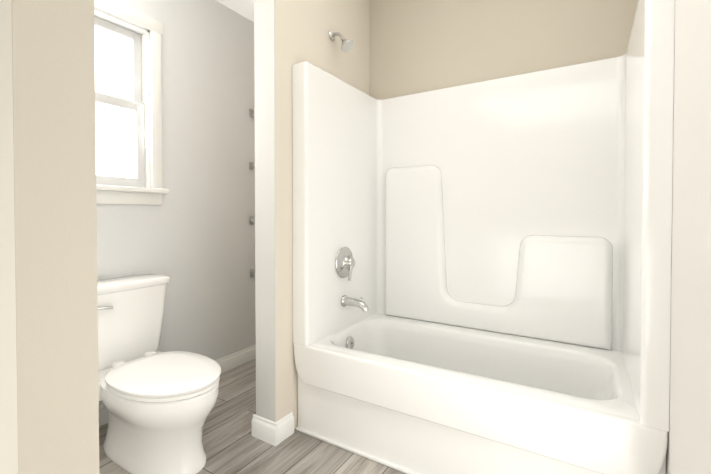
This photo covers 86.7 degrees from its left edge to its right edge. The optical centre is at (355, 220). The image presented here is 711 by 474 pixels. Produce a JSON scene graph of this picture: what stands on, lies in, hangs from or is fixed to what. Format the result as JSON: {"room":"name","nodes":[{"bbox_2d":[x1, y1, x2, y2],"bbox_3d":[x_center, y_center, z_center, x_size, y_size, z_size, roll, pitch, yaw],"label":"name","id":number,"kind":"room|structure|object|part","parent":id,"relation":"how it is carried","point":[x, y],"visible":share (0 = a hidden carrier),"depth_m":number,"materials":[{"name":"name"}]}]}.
{"room":"bathroom","nodes":[
{"label":"bathroom","id":0,"kind":"room"},
{"bbox_2d":[0,0,17,473],"bbox_3d":[-1.137,-0.199,1.072,1.325,2.590,0.130,1,1,32],"label":"wall","id":1,"kind":"structure","parent":0,"point":[8,421],"depth_m":0.69,"materials":[{"name":"beige paint"}]},
{"bbox_2d":[11,0,98,473],"bbox_3d":[-0.572,-0.194,0.722,0.004,2.590,0.130,1,1,32],"label":"wall","id":2,"kind":"structure","parent":0,"point":[54,118],"depth_m":0.72,"materials":[{"name":"beige paint"}]},
{"bbox_2d":[95,0,255,404],"bbox_3d":[-1.662,-0.207,1.596,0.120,2.590,3.550,1,1,32],"label":"wall","id":3,"kind":"structure","parent":0,"point":[192,236],"depth_m":2.50,"materials":[{"name":"grey paint"}]},
{"bbox_2d":[94,16,150,187],"bbox_3d":[-1.397,-0.651,2.027,0.132,1.023,0.615,1,1,32],"label":"window","id":4,"kind":"structure","parent":3,"relation":"in","point":[115,141],"depth_m":2.18,"materials":[{"name":"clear glass"}]},
{"bbox_3d":[-1.403,-1.075,2.024,0.025,0.046,0.395,1,1,32],"label":"top rail of the upper window sash","id":5,"kind":"part","parent":4,"relation":"part of","materials":[{"name":"white wood"}]},
{"bbox_3d":[-1.403,-0.668,2.031,0.025,0.054,0.395,1,1,32],"label":"window sash","id":6,"kind":"part","parent":4,"relation":"part of","materials":[{"name":"white wood"}]},
{"bbox_3d":[-1.377,-0.658,2.015,0.025,0.046,0.395,1,1,32],"label":"lower window sash top rail","id":7,"kind":"part","parent":4,"relation":"part of","materials":[{"name":"white wood"}]},
{"bbox_3d":[-1.377,-0.216,2.022,0.025,0.054,0.395,1,1,32],"label":"window sash","id":8,"kind":"part","parent":4,"relation":"part of","materials":[{"name":"white wood"}]},
{"bbox_3d":[-1.287,-0.873,2.215,0.025,0.458,0.046,1,1,32],"label":"window sash","id":9,"kind":"part","parent":4,"relation":"part of","materials":[{"name":"white wood"}]},
{"bbox_3d":[-1.261,-0.438,2.206,0.025,0.492,0.046,1,1,32],"label":"window sash","id":10,"kind":"part","parent":4,"relation":"part of","materials":[{"name":"white wood"}]},
{"bbox_2d":[94,0,162,204],"bbox_3d":[-1.383,-0.638,2.019,0.131,1.093,0.663,1,1,32],"label":"window frame","id":11,"kind":"structure","parent":3,"relation":"in","point":[152,25],"depth_m":2.20,"materials":[{"name":"white wood"}]},
{"bbox_3d":[-1.390,-1.105,2.016,0.115,0.014,0.515,1,1,32],"label":"top window jamb","id":12,"kind":"part","parent":11,"relation":"part of","materials":[{"name":"white wood"}]},
{"bbox_3d":[-1.335,-0.126,1.997,0.014,0.070,0.639,1,1,32],"label":"window sill apron","id":13,"kind":"part","parent":11,"relation":"part of","materials":[{"name":"white wood"}]},
{"bbox_2d":[96,185,168,193],"bbox_3d":[-1.348,-0.175,2.004,0.105,0.028,0.689,1,1,32],"label":"window sill","id":14,"kind":"structure","parent":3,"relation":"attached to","point":[129,189],"depth_m":2.08,"materials":[{"name":"white wood"}]},
{"bbox_2d":[99,345,255,425],"bbox_3d":[-1.164,1.023,2.290,0.015,0.105,1.878,1,1,32],"label":"baseboard","id":15,"kind":"structure","parent":3,"relation":"attached to","point":[235,360],"depth_m":2.71,"materials":[{"name":"white wood"}]},
{"bbox_2d":[249,162,254,169],"bbox_3d":[-0.736,-0.418,2.926,0.050,0.062,0.187,1,1,32],"label":"bracket","id":16,"kind":"object","parent":3,"relation":"attached to","point":[251,165],"visible":0.75,"depth_m":2.86,"materials":[{"name":"silver metal"}]},
{"bbox_2d":[249,109,254,117],"bbox_3d":[-0.736,-0.821,2.919,0.050,0.062,0.187,1,1,32],"label":"bracket","id":17,"kind":"object","parent":3,"relation":"attached to","point":[251,113],"visible":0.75,"depth_m":2.85,"materials":[{"name":"silver metal"}]},
{"bbox_2d":[250,269,254,276],"bbox_3d":[-0.736,0.397,2.939,0.050,0.062,0.187,1,1,32],"label":"bracket","id":18,"kind":"object","parent":3,"relation":"attached to","point":[252,272],"visible":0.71,"depth_m":2.87,"materials":[{"name":"silver metal"}]},
{"bbox_2d":[250,216,254,224],"bbox_3d":[-0.736,-0.005,2.933,0.050,0.062,0.187,1,1,32],"label":"bracket","id":19,"kind":"object","parent":3,"relation":"attached to","point":[252,219],"visible":0.71,"depth_m":2.86,"materials":[{"name":"silver metal"}]},
{"bbox_2d":[216,0,253,21],"bbox_3d":[-0.588,-1.517,0.909,2.648,0.050,3.790,1,1,32],"label":"ceiling","id":20,"kind":"structure","parent":0,"point":[244,8],"depth_m":2.67,"materials":[{"name":"paint"}]},
{"bbox_2d":[99,359,405,473],"bbox_3d":[-0.588,1.123,0.951,2.648,0.050,3.790,1,1,32],"label":"floor","id":21,"kind":"structure","parent":0,"point":[232,444],"depth_m":1.79,"materials":[{"name":"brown wood"}]},
{"bbox_2d":[97,274,220,473],"bbox_3d":[-0.976,0.696,1.785,0.823,0.775,0.480,1,1,32],"label":"toilet","id":22,"kind":"object","parent":21,"relation":"on","point":[159,405],"visible":0.88,"depth_m":1.66,"materials":[{"name":"white ceramic"}]},
{"bbox_3d":[-1.195,0.412,1.777,0.024,0.026,0.088,1,1,32],"label":"lever arm","id":23,"kind":"part","parent":22,"relation":"part of"},
{"bbox_3d":[-1.235,0.532,1.943,0.206,0.370,0.456,1,1,32],"label":"tank","id":24,"kind":"part","parent":22,"relation":"part of","materials":[{"name":"white ceramic"}]},
{"bbox_3d":[-1.232,0.327,1.938,0.220,0.041,0.480,1,1,32],"label":"tank lid","id":25,"kind":"part","parent":22,"relation":"part of","materials":[{"name":"white ceramic"}]},
{"bbox_3d":[-0.908,0.902,1.746,0.662,0.364,0.396,1,1,32],"label":"bowl","id":26,"kind":"part","parent":22,"relation":"part of","materials":[{"name":"white ceramic"}]},
{"bbox_3d":[-0.850,0.710,1.707,0.518,0.021,0.404,1,1,32],"label":"seat","id":27,"kind":"part","parent":22,"relation":"part of","materials":[{"name":"white plastic"}]},
{"bbox_3d":[-0.850,0.684,1.706,0.526,0.029,0.414,1,1,32],"label":"seat lid","id":28,"kind":"part","parent":22,"relation":"part of","materials":[{"name":"white plastic"}]},
{"bbox_2d":[292,0,674,473],"bbox_3d":[0.523,0.144,1.863,1.494,1.878,0.797,1,1,32],"label":"shower","id":29,"kind":"object","parent":21,"relation":"on","point":[482,277],"visible":1,"depth_m":1.90,"materials":[{"name":"white plastic"}]},
{"bbox_3d":[-0.028,0.693,2.142,0.018,0.074,0.074,1,1,32],"label":"overflow plate","id":30,"kind":"part","parent":29,"relation":"part of","materials":[{"name":"silver metal"}]},
{"bbox_3d":[-0.029,0.283,2.112,0.033,0.104,0.061,1,1,32],"label":"valve lever","id":31,"kind":"part","parent":29,"relation":"part of","materials":[{"name":"silver metal"}]},
{"bbox_3d":[0.007,0.468,2.117,0.151,0.065,0.048,1,1,32],"label":"spout","id":32,"kind":"part","parent":29,"relation":"part of","materials":[{"name":"silver metal"}]},
{"bbox_2d":[298,313,665,473],"bbox_3d":[0.531,0.853,1.887,1.494,0.457,0.767,1,1,32],"label":"bathtub","id":33,"kind":"object","parent":29,"relation":"in","point":[593,378],"depth_m":1.79,"materials":[{"name":"white"}]},
{"bbox_2d":[254,0,275,421],"bbox_3d":[-0.444,-0.212,1.847,0.134,2.590,0.004,1,1,32],"label":"wall","id":34,"kind":"structure","parent":0,"point":[264,85],"depth_m":1.85,"materials":[{"name":"paint"}]},
{"bbox_2d":[251,414,277,445],"bbox_3d":[-0.450,1.030,1.858,0.164,0.105,0.015,1,1,32],"label":"baseboard","id":35,"kind":"structure","parent":34,"relation":"attached to","point":[265,430],"depth_m":1.85,"materials":[{"name":"white wood"}]},
{"bbox_2d":[275,0,369,429],"bbox_3d":[-0.201,-0.218,2.239,0.134,2.590,0.918,1,1,32],"label":"wall","id":36,"kind":"structure","parent":0,"point":[303,28],"depth_m":1.91,"materials":[{"name":"beige paint"}]},
{"bbox_2d":[276,412,293,443],"bbox_3d":[-0.350,1.030,1.876,0.015,0.105,0.118,1,1,32],"label":"baseboard","id":37,"kind":"structure","parent":36,"relation":"attached to","point":[286,427],"depth_m":1.87,"materials":[{"name":"white wood"}]},
{"bbox_2d":[329,30,353,51],"bbox_3d":[-0.078,-1.040,2.159,0.144,0.140,0.078,1,1,32],"label":"shower head","id":38,"kind":"object","parent":36,"relation":"attached to","point":[347,45],"visible":1,"depth_m":2.15},
{"bbox_3d":[-0.103,-1.068,2.175,0.080,0.050,0.017,1,1,32],"label":"arm","id":39,"kind":"part","parent":38,"relation":"part of"},
{"bbox_2d":[370,0,638,99],"bbox_3d":[0.379,-0.222,2.489,2.648,2.590,0.120,1,1,32],"label":"wall","id":40,"kind":"structure","parent":0,"point":[418,46],"depth_m":2.19,"materials":[{"name":"beige paint"}]},
{"bbox_2d":[666,0,710,473],"bbox_3d":[0.486,-0.186,0.264,0.120,2.590,3.550,1,1,32],"label":"wall","id":41,"kind":"structure","parent":0,"point":[689,444],"depth_m":0.92,"materials":[{"name":"paint"}]}
]}

